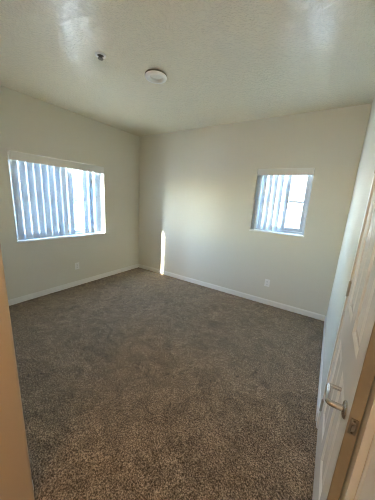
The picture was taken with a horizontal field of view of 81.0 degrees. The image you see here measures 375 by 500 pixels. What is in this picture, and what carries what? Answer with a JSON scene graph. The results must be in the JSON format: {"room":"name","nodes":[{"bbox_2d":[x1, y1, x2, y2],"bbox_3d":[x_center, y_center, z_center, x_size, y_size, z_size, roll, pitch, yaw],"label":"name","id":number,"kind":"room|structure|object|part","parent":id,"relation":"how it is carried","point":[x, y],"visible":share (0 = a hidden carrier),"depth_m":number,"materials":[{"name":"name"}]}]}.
{"room":"empty bedroom","nodes":[
{"label":"empty bedroom","id":0,"kind":"room"},
{"bbox_2d":[0,243,34,499],"bbox_3d":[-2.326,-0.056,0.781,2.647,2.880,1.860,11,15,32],"label":"door frame","id":1,"kind":"structure","parent":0,"point":[16,483],"depth_m":0.97,"materials":[{"name":"paint"}]},
{"bbox_2d":[0,85,138,305],"bbox_3d":[-1.970,-0.652,3.512,0.170,2.880,3.442,11,15,32],"label":"wall","id":2,"kind":"structure","parent":0,"point":[30,125],"depth_m":3.44,"materials":[{"name":"paint"}]},
{"bbox_2d":[8,160,105,242],"bbox_3d":[-1.950,-0.788,3.465,0.177,1.187,1.404,11,15,32],"label":"window","id":3,"kind":"structure","parent":2,"relation":"in","point":[78,232],"depth_m":3.56,"materials":[{"name":"plastic"}]},
{"bbox_3d":[-2.158,-0.754,3.223,0.026,1.099,0.682,11,15,32],"label":"sash","id":4,"kind":"part","parent":3,"relation":"part of","materials":[{"name":"plastic"}]},
{"bbox_2d":[7,150,103,239],"bbox_3d":[-1.914,-0.795,3.446,0.085,1.151,1.366,11,15,32],"label":"vertical blinds","id":5,"kind":"object","parent":3,"relation":"attached to","point":[55,166],"visible":1,"depth_m":3.25,"materials":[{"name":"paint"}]},
{"bbox_3d":[-1.954,-0.214,3.575,0.106,0.022,1.404,11,15,32],"label":"sill","id":6,"kind":"part","parent":3,"relation":"part of","materials":[{"name":"paint"}]},
{"bbox_3d":[-1.838,-0.855,3.753,0.026,1.099,0.700,11,15,32],"label":"sash","id":7,"kind":"part","parent":3,"relation":"part of","materials":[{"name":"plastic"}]},
{"bbox_2d":[8,264,138,305],"bbox_3d":[-1.979,0.593,3.721,0.012,0.082,3.152,11,15,32],"label":"baseboard","id":8,"kind":"structure","parent":2,"relation":"attached to","point":[79,282],"depth_m":3.65,"materials":[{"name":"paint"}]},
{"bbox_2d":[9,267,323,499],"bbox_3d":[-0.930,1.095,1.983,3.757,0.009,5.012,11,15,32],"label":"floor","id":9,"kind":"structure","parent":0,"point":[138,383],"depth_m":1.81,"materials":[{"name":"carpet"}]},
{"bbox_2d":[0,0,374,136],"bbox_3d":[-0.578,-1.621,1.270,4.527,0.150,5.302,11,15,32],"label":"ceiling","id":10,"kind":"structure","parent":0,"point":[223,62],"depth_m":1.88,"materials":[{"name":"white paint"}]},
{"bbox_2d":[95,51,105,60],"bbox_3d":[-0.759,-1.685,1.918,0.094,0.030,0.094,11,15,32],"label":"sprinkler head","id":11,"kind":"object","parent":10,"relation":"attached to","point":[101,56],"visible":1,"depth_m":1.91},
{"bbox_2d":[145,69,166,83],"bbox_3d":[-0.313,-1.716,2.179,0.218,0.035,0.218,11,15,32],"label":"smoke detector","id":12,"kind":"object","parent":10,"relation":"in","point":[156,76],"visible":1,"depth_m":2.16,"materials":[{"name":"white plastic"}]},
{"bbox_2d":[139,103,371,320],"bbox_3d":[0.634,-0.562,3.781,3.923,2.880,0.170,11,15,32],"label":"wall","id":13,"kind":"structure","parent":0,"point":[197,187],"depth_m":3.47,"materials":[{"name":"paint"}]},
{"bbox_2d":[138,264,324,320],"bbox_3d":[0.409,0.657,4.049,3.649,0.082,0.012,11,15,32],"label":"baseboard","id":14,"kind":"structure","parent":13,"relation":"attached to","point":[226,290],"depth_m":3.71,"materials":[{"name":"paint"}]},
{"bbox_2d":[264,279,269,286],"bbox_3d":[1.254,0.519,3.461,0.076,0.119,0.009,11,15,32],"label":"wall outlet","id":15,"kind":"object","parent":13,"relation":"attached to","point":[267,282],"visible":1,"depth_m":3.46,"materials":[{"name":"plastic"}]},
{"bbox_2d":[249,175,313,236],"bbox_3d":[1.371,-0.705,3.240,0.774,0.927,0.177,11,15,32],"label":"window","id":16,"kind":"structure","parent":13,"relation":"in","point":[282,230],"depth_m":3.20,"materials":[{"name":"plastic"}]},
{"bbox_3d":[1.292,-0.740,3.336,0.445,0.839,0.026,11,15,32],"label":"sash","id":17,"kind":"part","parent":16,"relation":"part of","materials":[{"name":"plastic"}]},
{"bbox_3d":[1.326,-0.259,3.311,0.774,0.022,0.106,11,15,32],"label":"sill","id":18,"kind":"part","parent":16,"relation":"part of","materials":[{"name":"paint"}]},
{"bbox_2d":[252,168,314,231],"bbox_3d":[1.347,-0.713,3.205,0.752,0.891,0.084,11,15,32],"label":"vertical blinds","id":19,"kind":"object","parent":16,"relation":"attached to","point":[287,171],"visible":0.99,"depth_m":3.27,"materials":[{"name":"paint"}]},
{"bbox_3d":[1.568,-0.692,3.195,0.307,0.839,0.026,11,15,32],"label":"sash","id":20,"kind":"part","parent":16,"relation":"part of","materials":[{"name":"plastic"}]},
{"bbox_2d":[320,97,374,403],"bbox_3d":[0.734,0.141,0.693,0.224,2.880,5.012,11,15,32],"label":"wall","id":21,"kind":"structure","parent":0,"point":[366,168],"depth_m":1.87,"materials":[{"name":"paint"}]},
{"bbox_2d":[315,316,325,420],"bbox_3d":[1.451,1.099,2.360,0.012,0.082,1.780,11,15,32],"label":"baseboard","id":22,"kind":"structure","parent":21,"relation":"attached to","point":[323,341],"depth_m":2.02,"materials":[{"name":"paint"}]},
{"bbox_2d":[312,170,374,499],"bbox_3d":[0.806,0.351,1.034,0.149,2.050,0.806,13,16,37],"label":"door","id":23,"kind":"structure","parent":21,"relation":"in","point":[352,371],"depth_m":0.93,"materials":[{"name":"paint"}]},
{"bbox_3d":[0.592,0.587,0.888,0.062,0.024,0.128,11,15,32],"label":"handle lever","id":24,"kind":"part","parent":23,"relation":"part of","materials":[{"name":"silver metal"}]},
{"bbox_3d":[0.575,0.614,0.763,0.023,0.064,0.004,11,15,32],"label":"latch plate","id":25,"kind":"part","parent":23,"relation":"part of","materials":[{"name":"metal"}]},
{"bbox_2d":[316,174,374,427],"bbox_3d":[1.006,0.254,1.380,0.006,2.110,0.060,11,15,32],"label":"trim","id":26,"kind":"structure","parent":21,"relation":"attached to","point":[373,179],"depth_m":1.36,"materials":[{"name":"paint"}]},
{"bbox_2d":[339,376,374,499],"bbox_3d":[0.629,0.387,0.694,0.038,2.110,0.378,11,15,32],"label":"trim","id":27,"kind":"structure","parent":21,"relation":"attached to","point":[365,490],"depth_m":0.73,"materials":[{"name":"paint"}]},
{"label":"outside","id":28,"kind":"structure","parent":0,"visible":0},
{"bbox_2d":[24,224,95,232],"bbox_3d":[-1.132,0.637,5.067,80.000,0.200,80.000,11,15,32],"label":"ground","id":29,"kind":"structure","parent":28,"point":[82,226],"depth_m":11.80,"materials":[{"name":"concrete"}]},
{"bbox_2d":[17,161,95,225],"bbox_3d":[-7.446,-5.929,16.267,8.500,6.950,11.500,11,15,32],"label":"neighbouring house","id":30,"kind":"structure","parent":29,"relation":"on","point":[77,181],"depth_m":12.26,"materials":[{"name":"white paint"}]},
{"bbox_3d":[-6.178,-3.220,11.985,0.020,1.400,0.420,11,15,32],"label":"pane","id":31,"kind":"part","parent":30,"relation":"part of","materials":[{"name":"clear glass"}]},
{"bbox_2d":[262,176,307,228],"bbox_3d":[8.281,-4.330,13.672,14.000,6.750,9.000,11,15,32],"label":"neighbouring house","id":32,"kind":"structure","parent":29,"relation":"on","point":[298,184],"depth_m":11.14,"materials":[{"name":"grey paint"}]}
]}

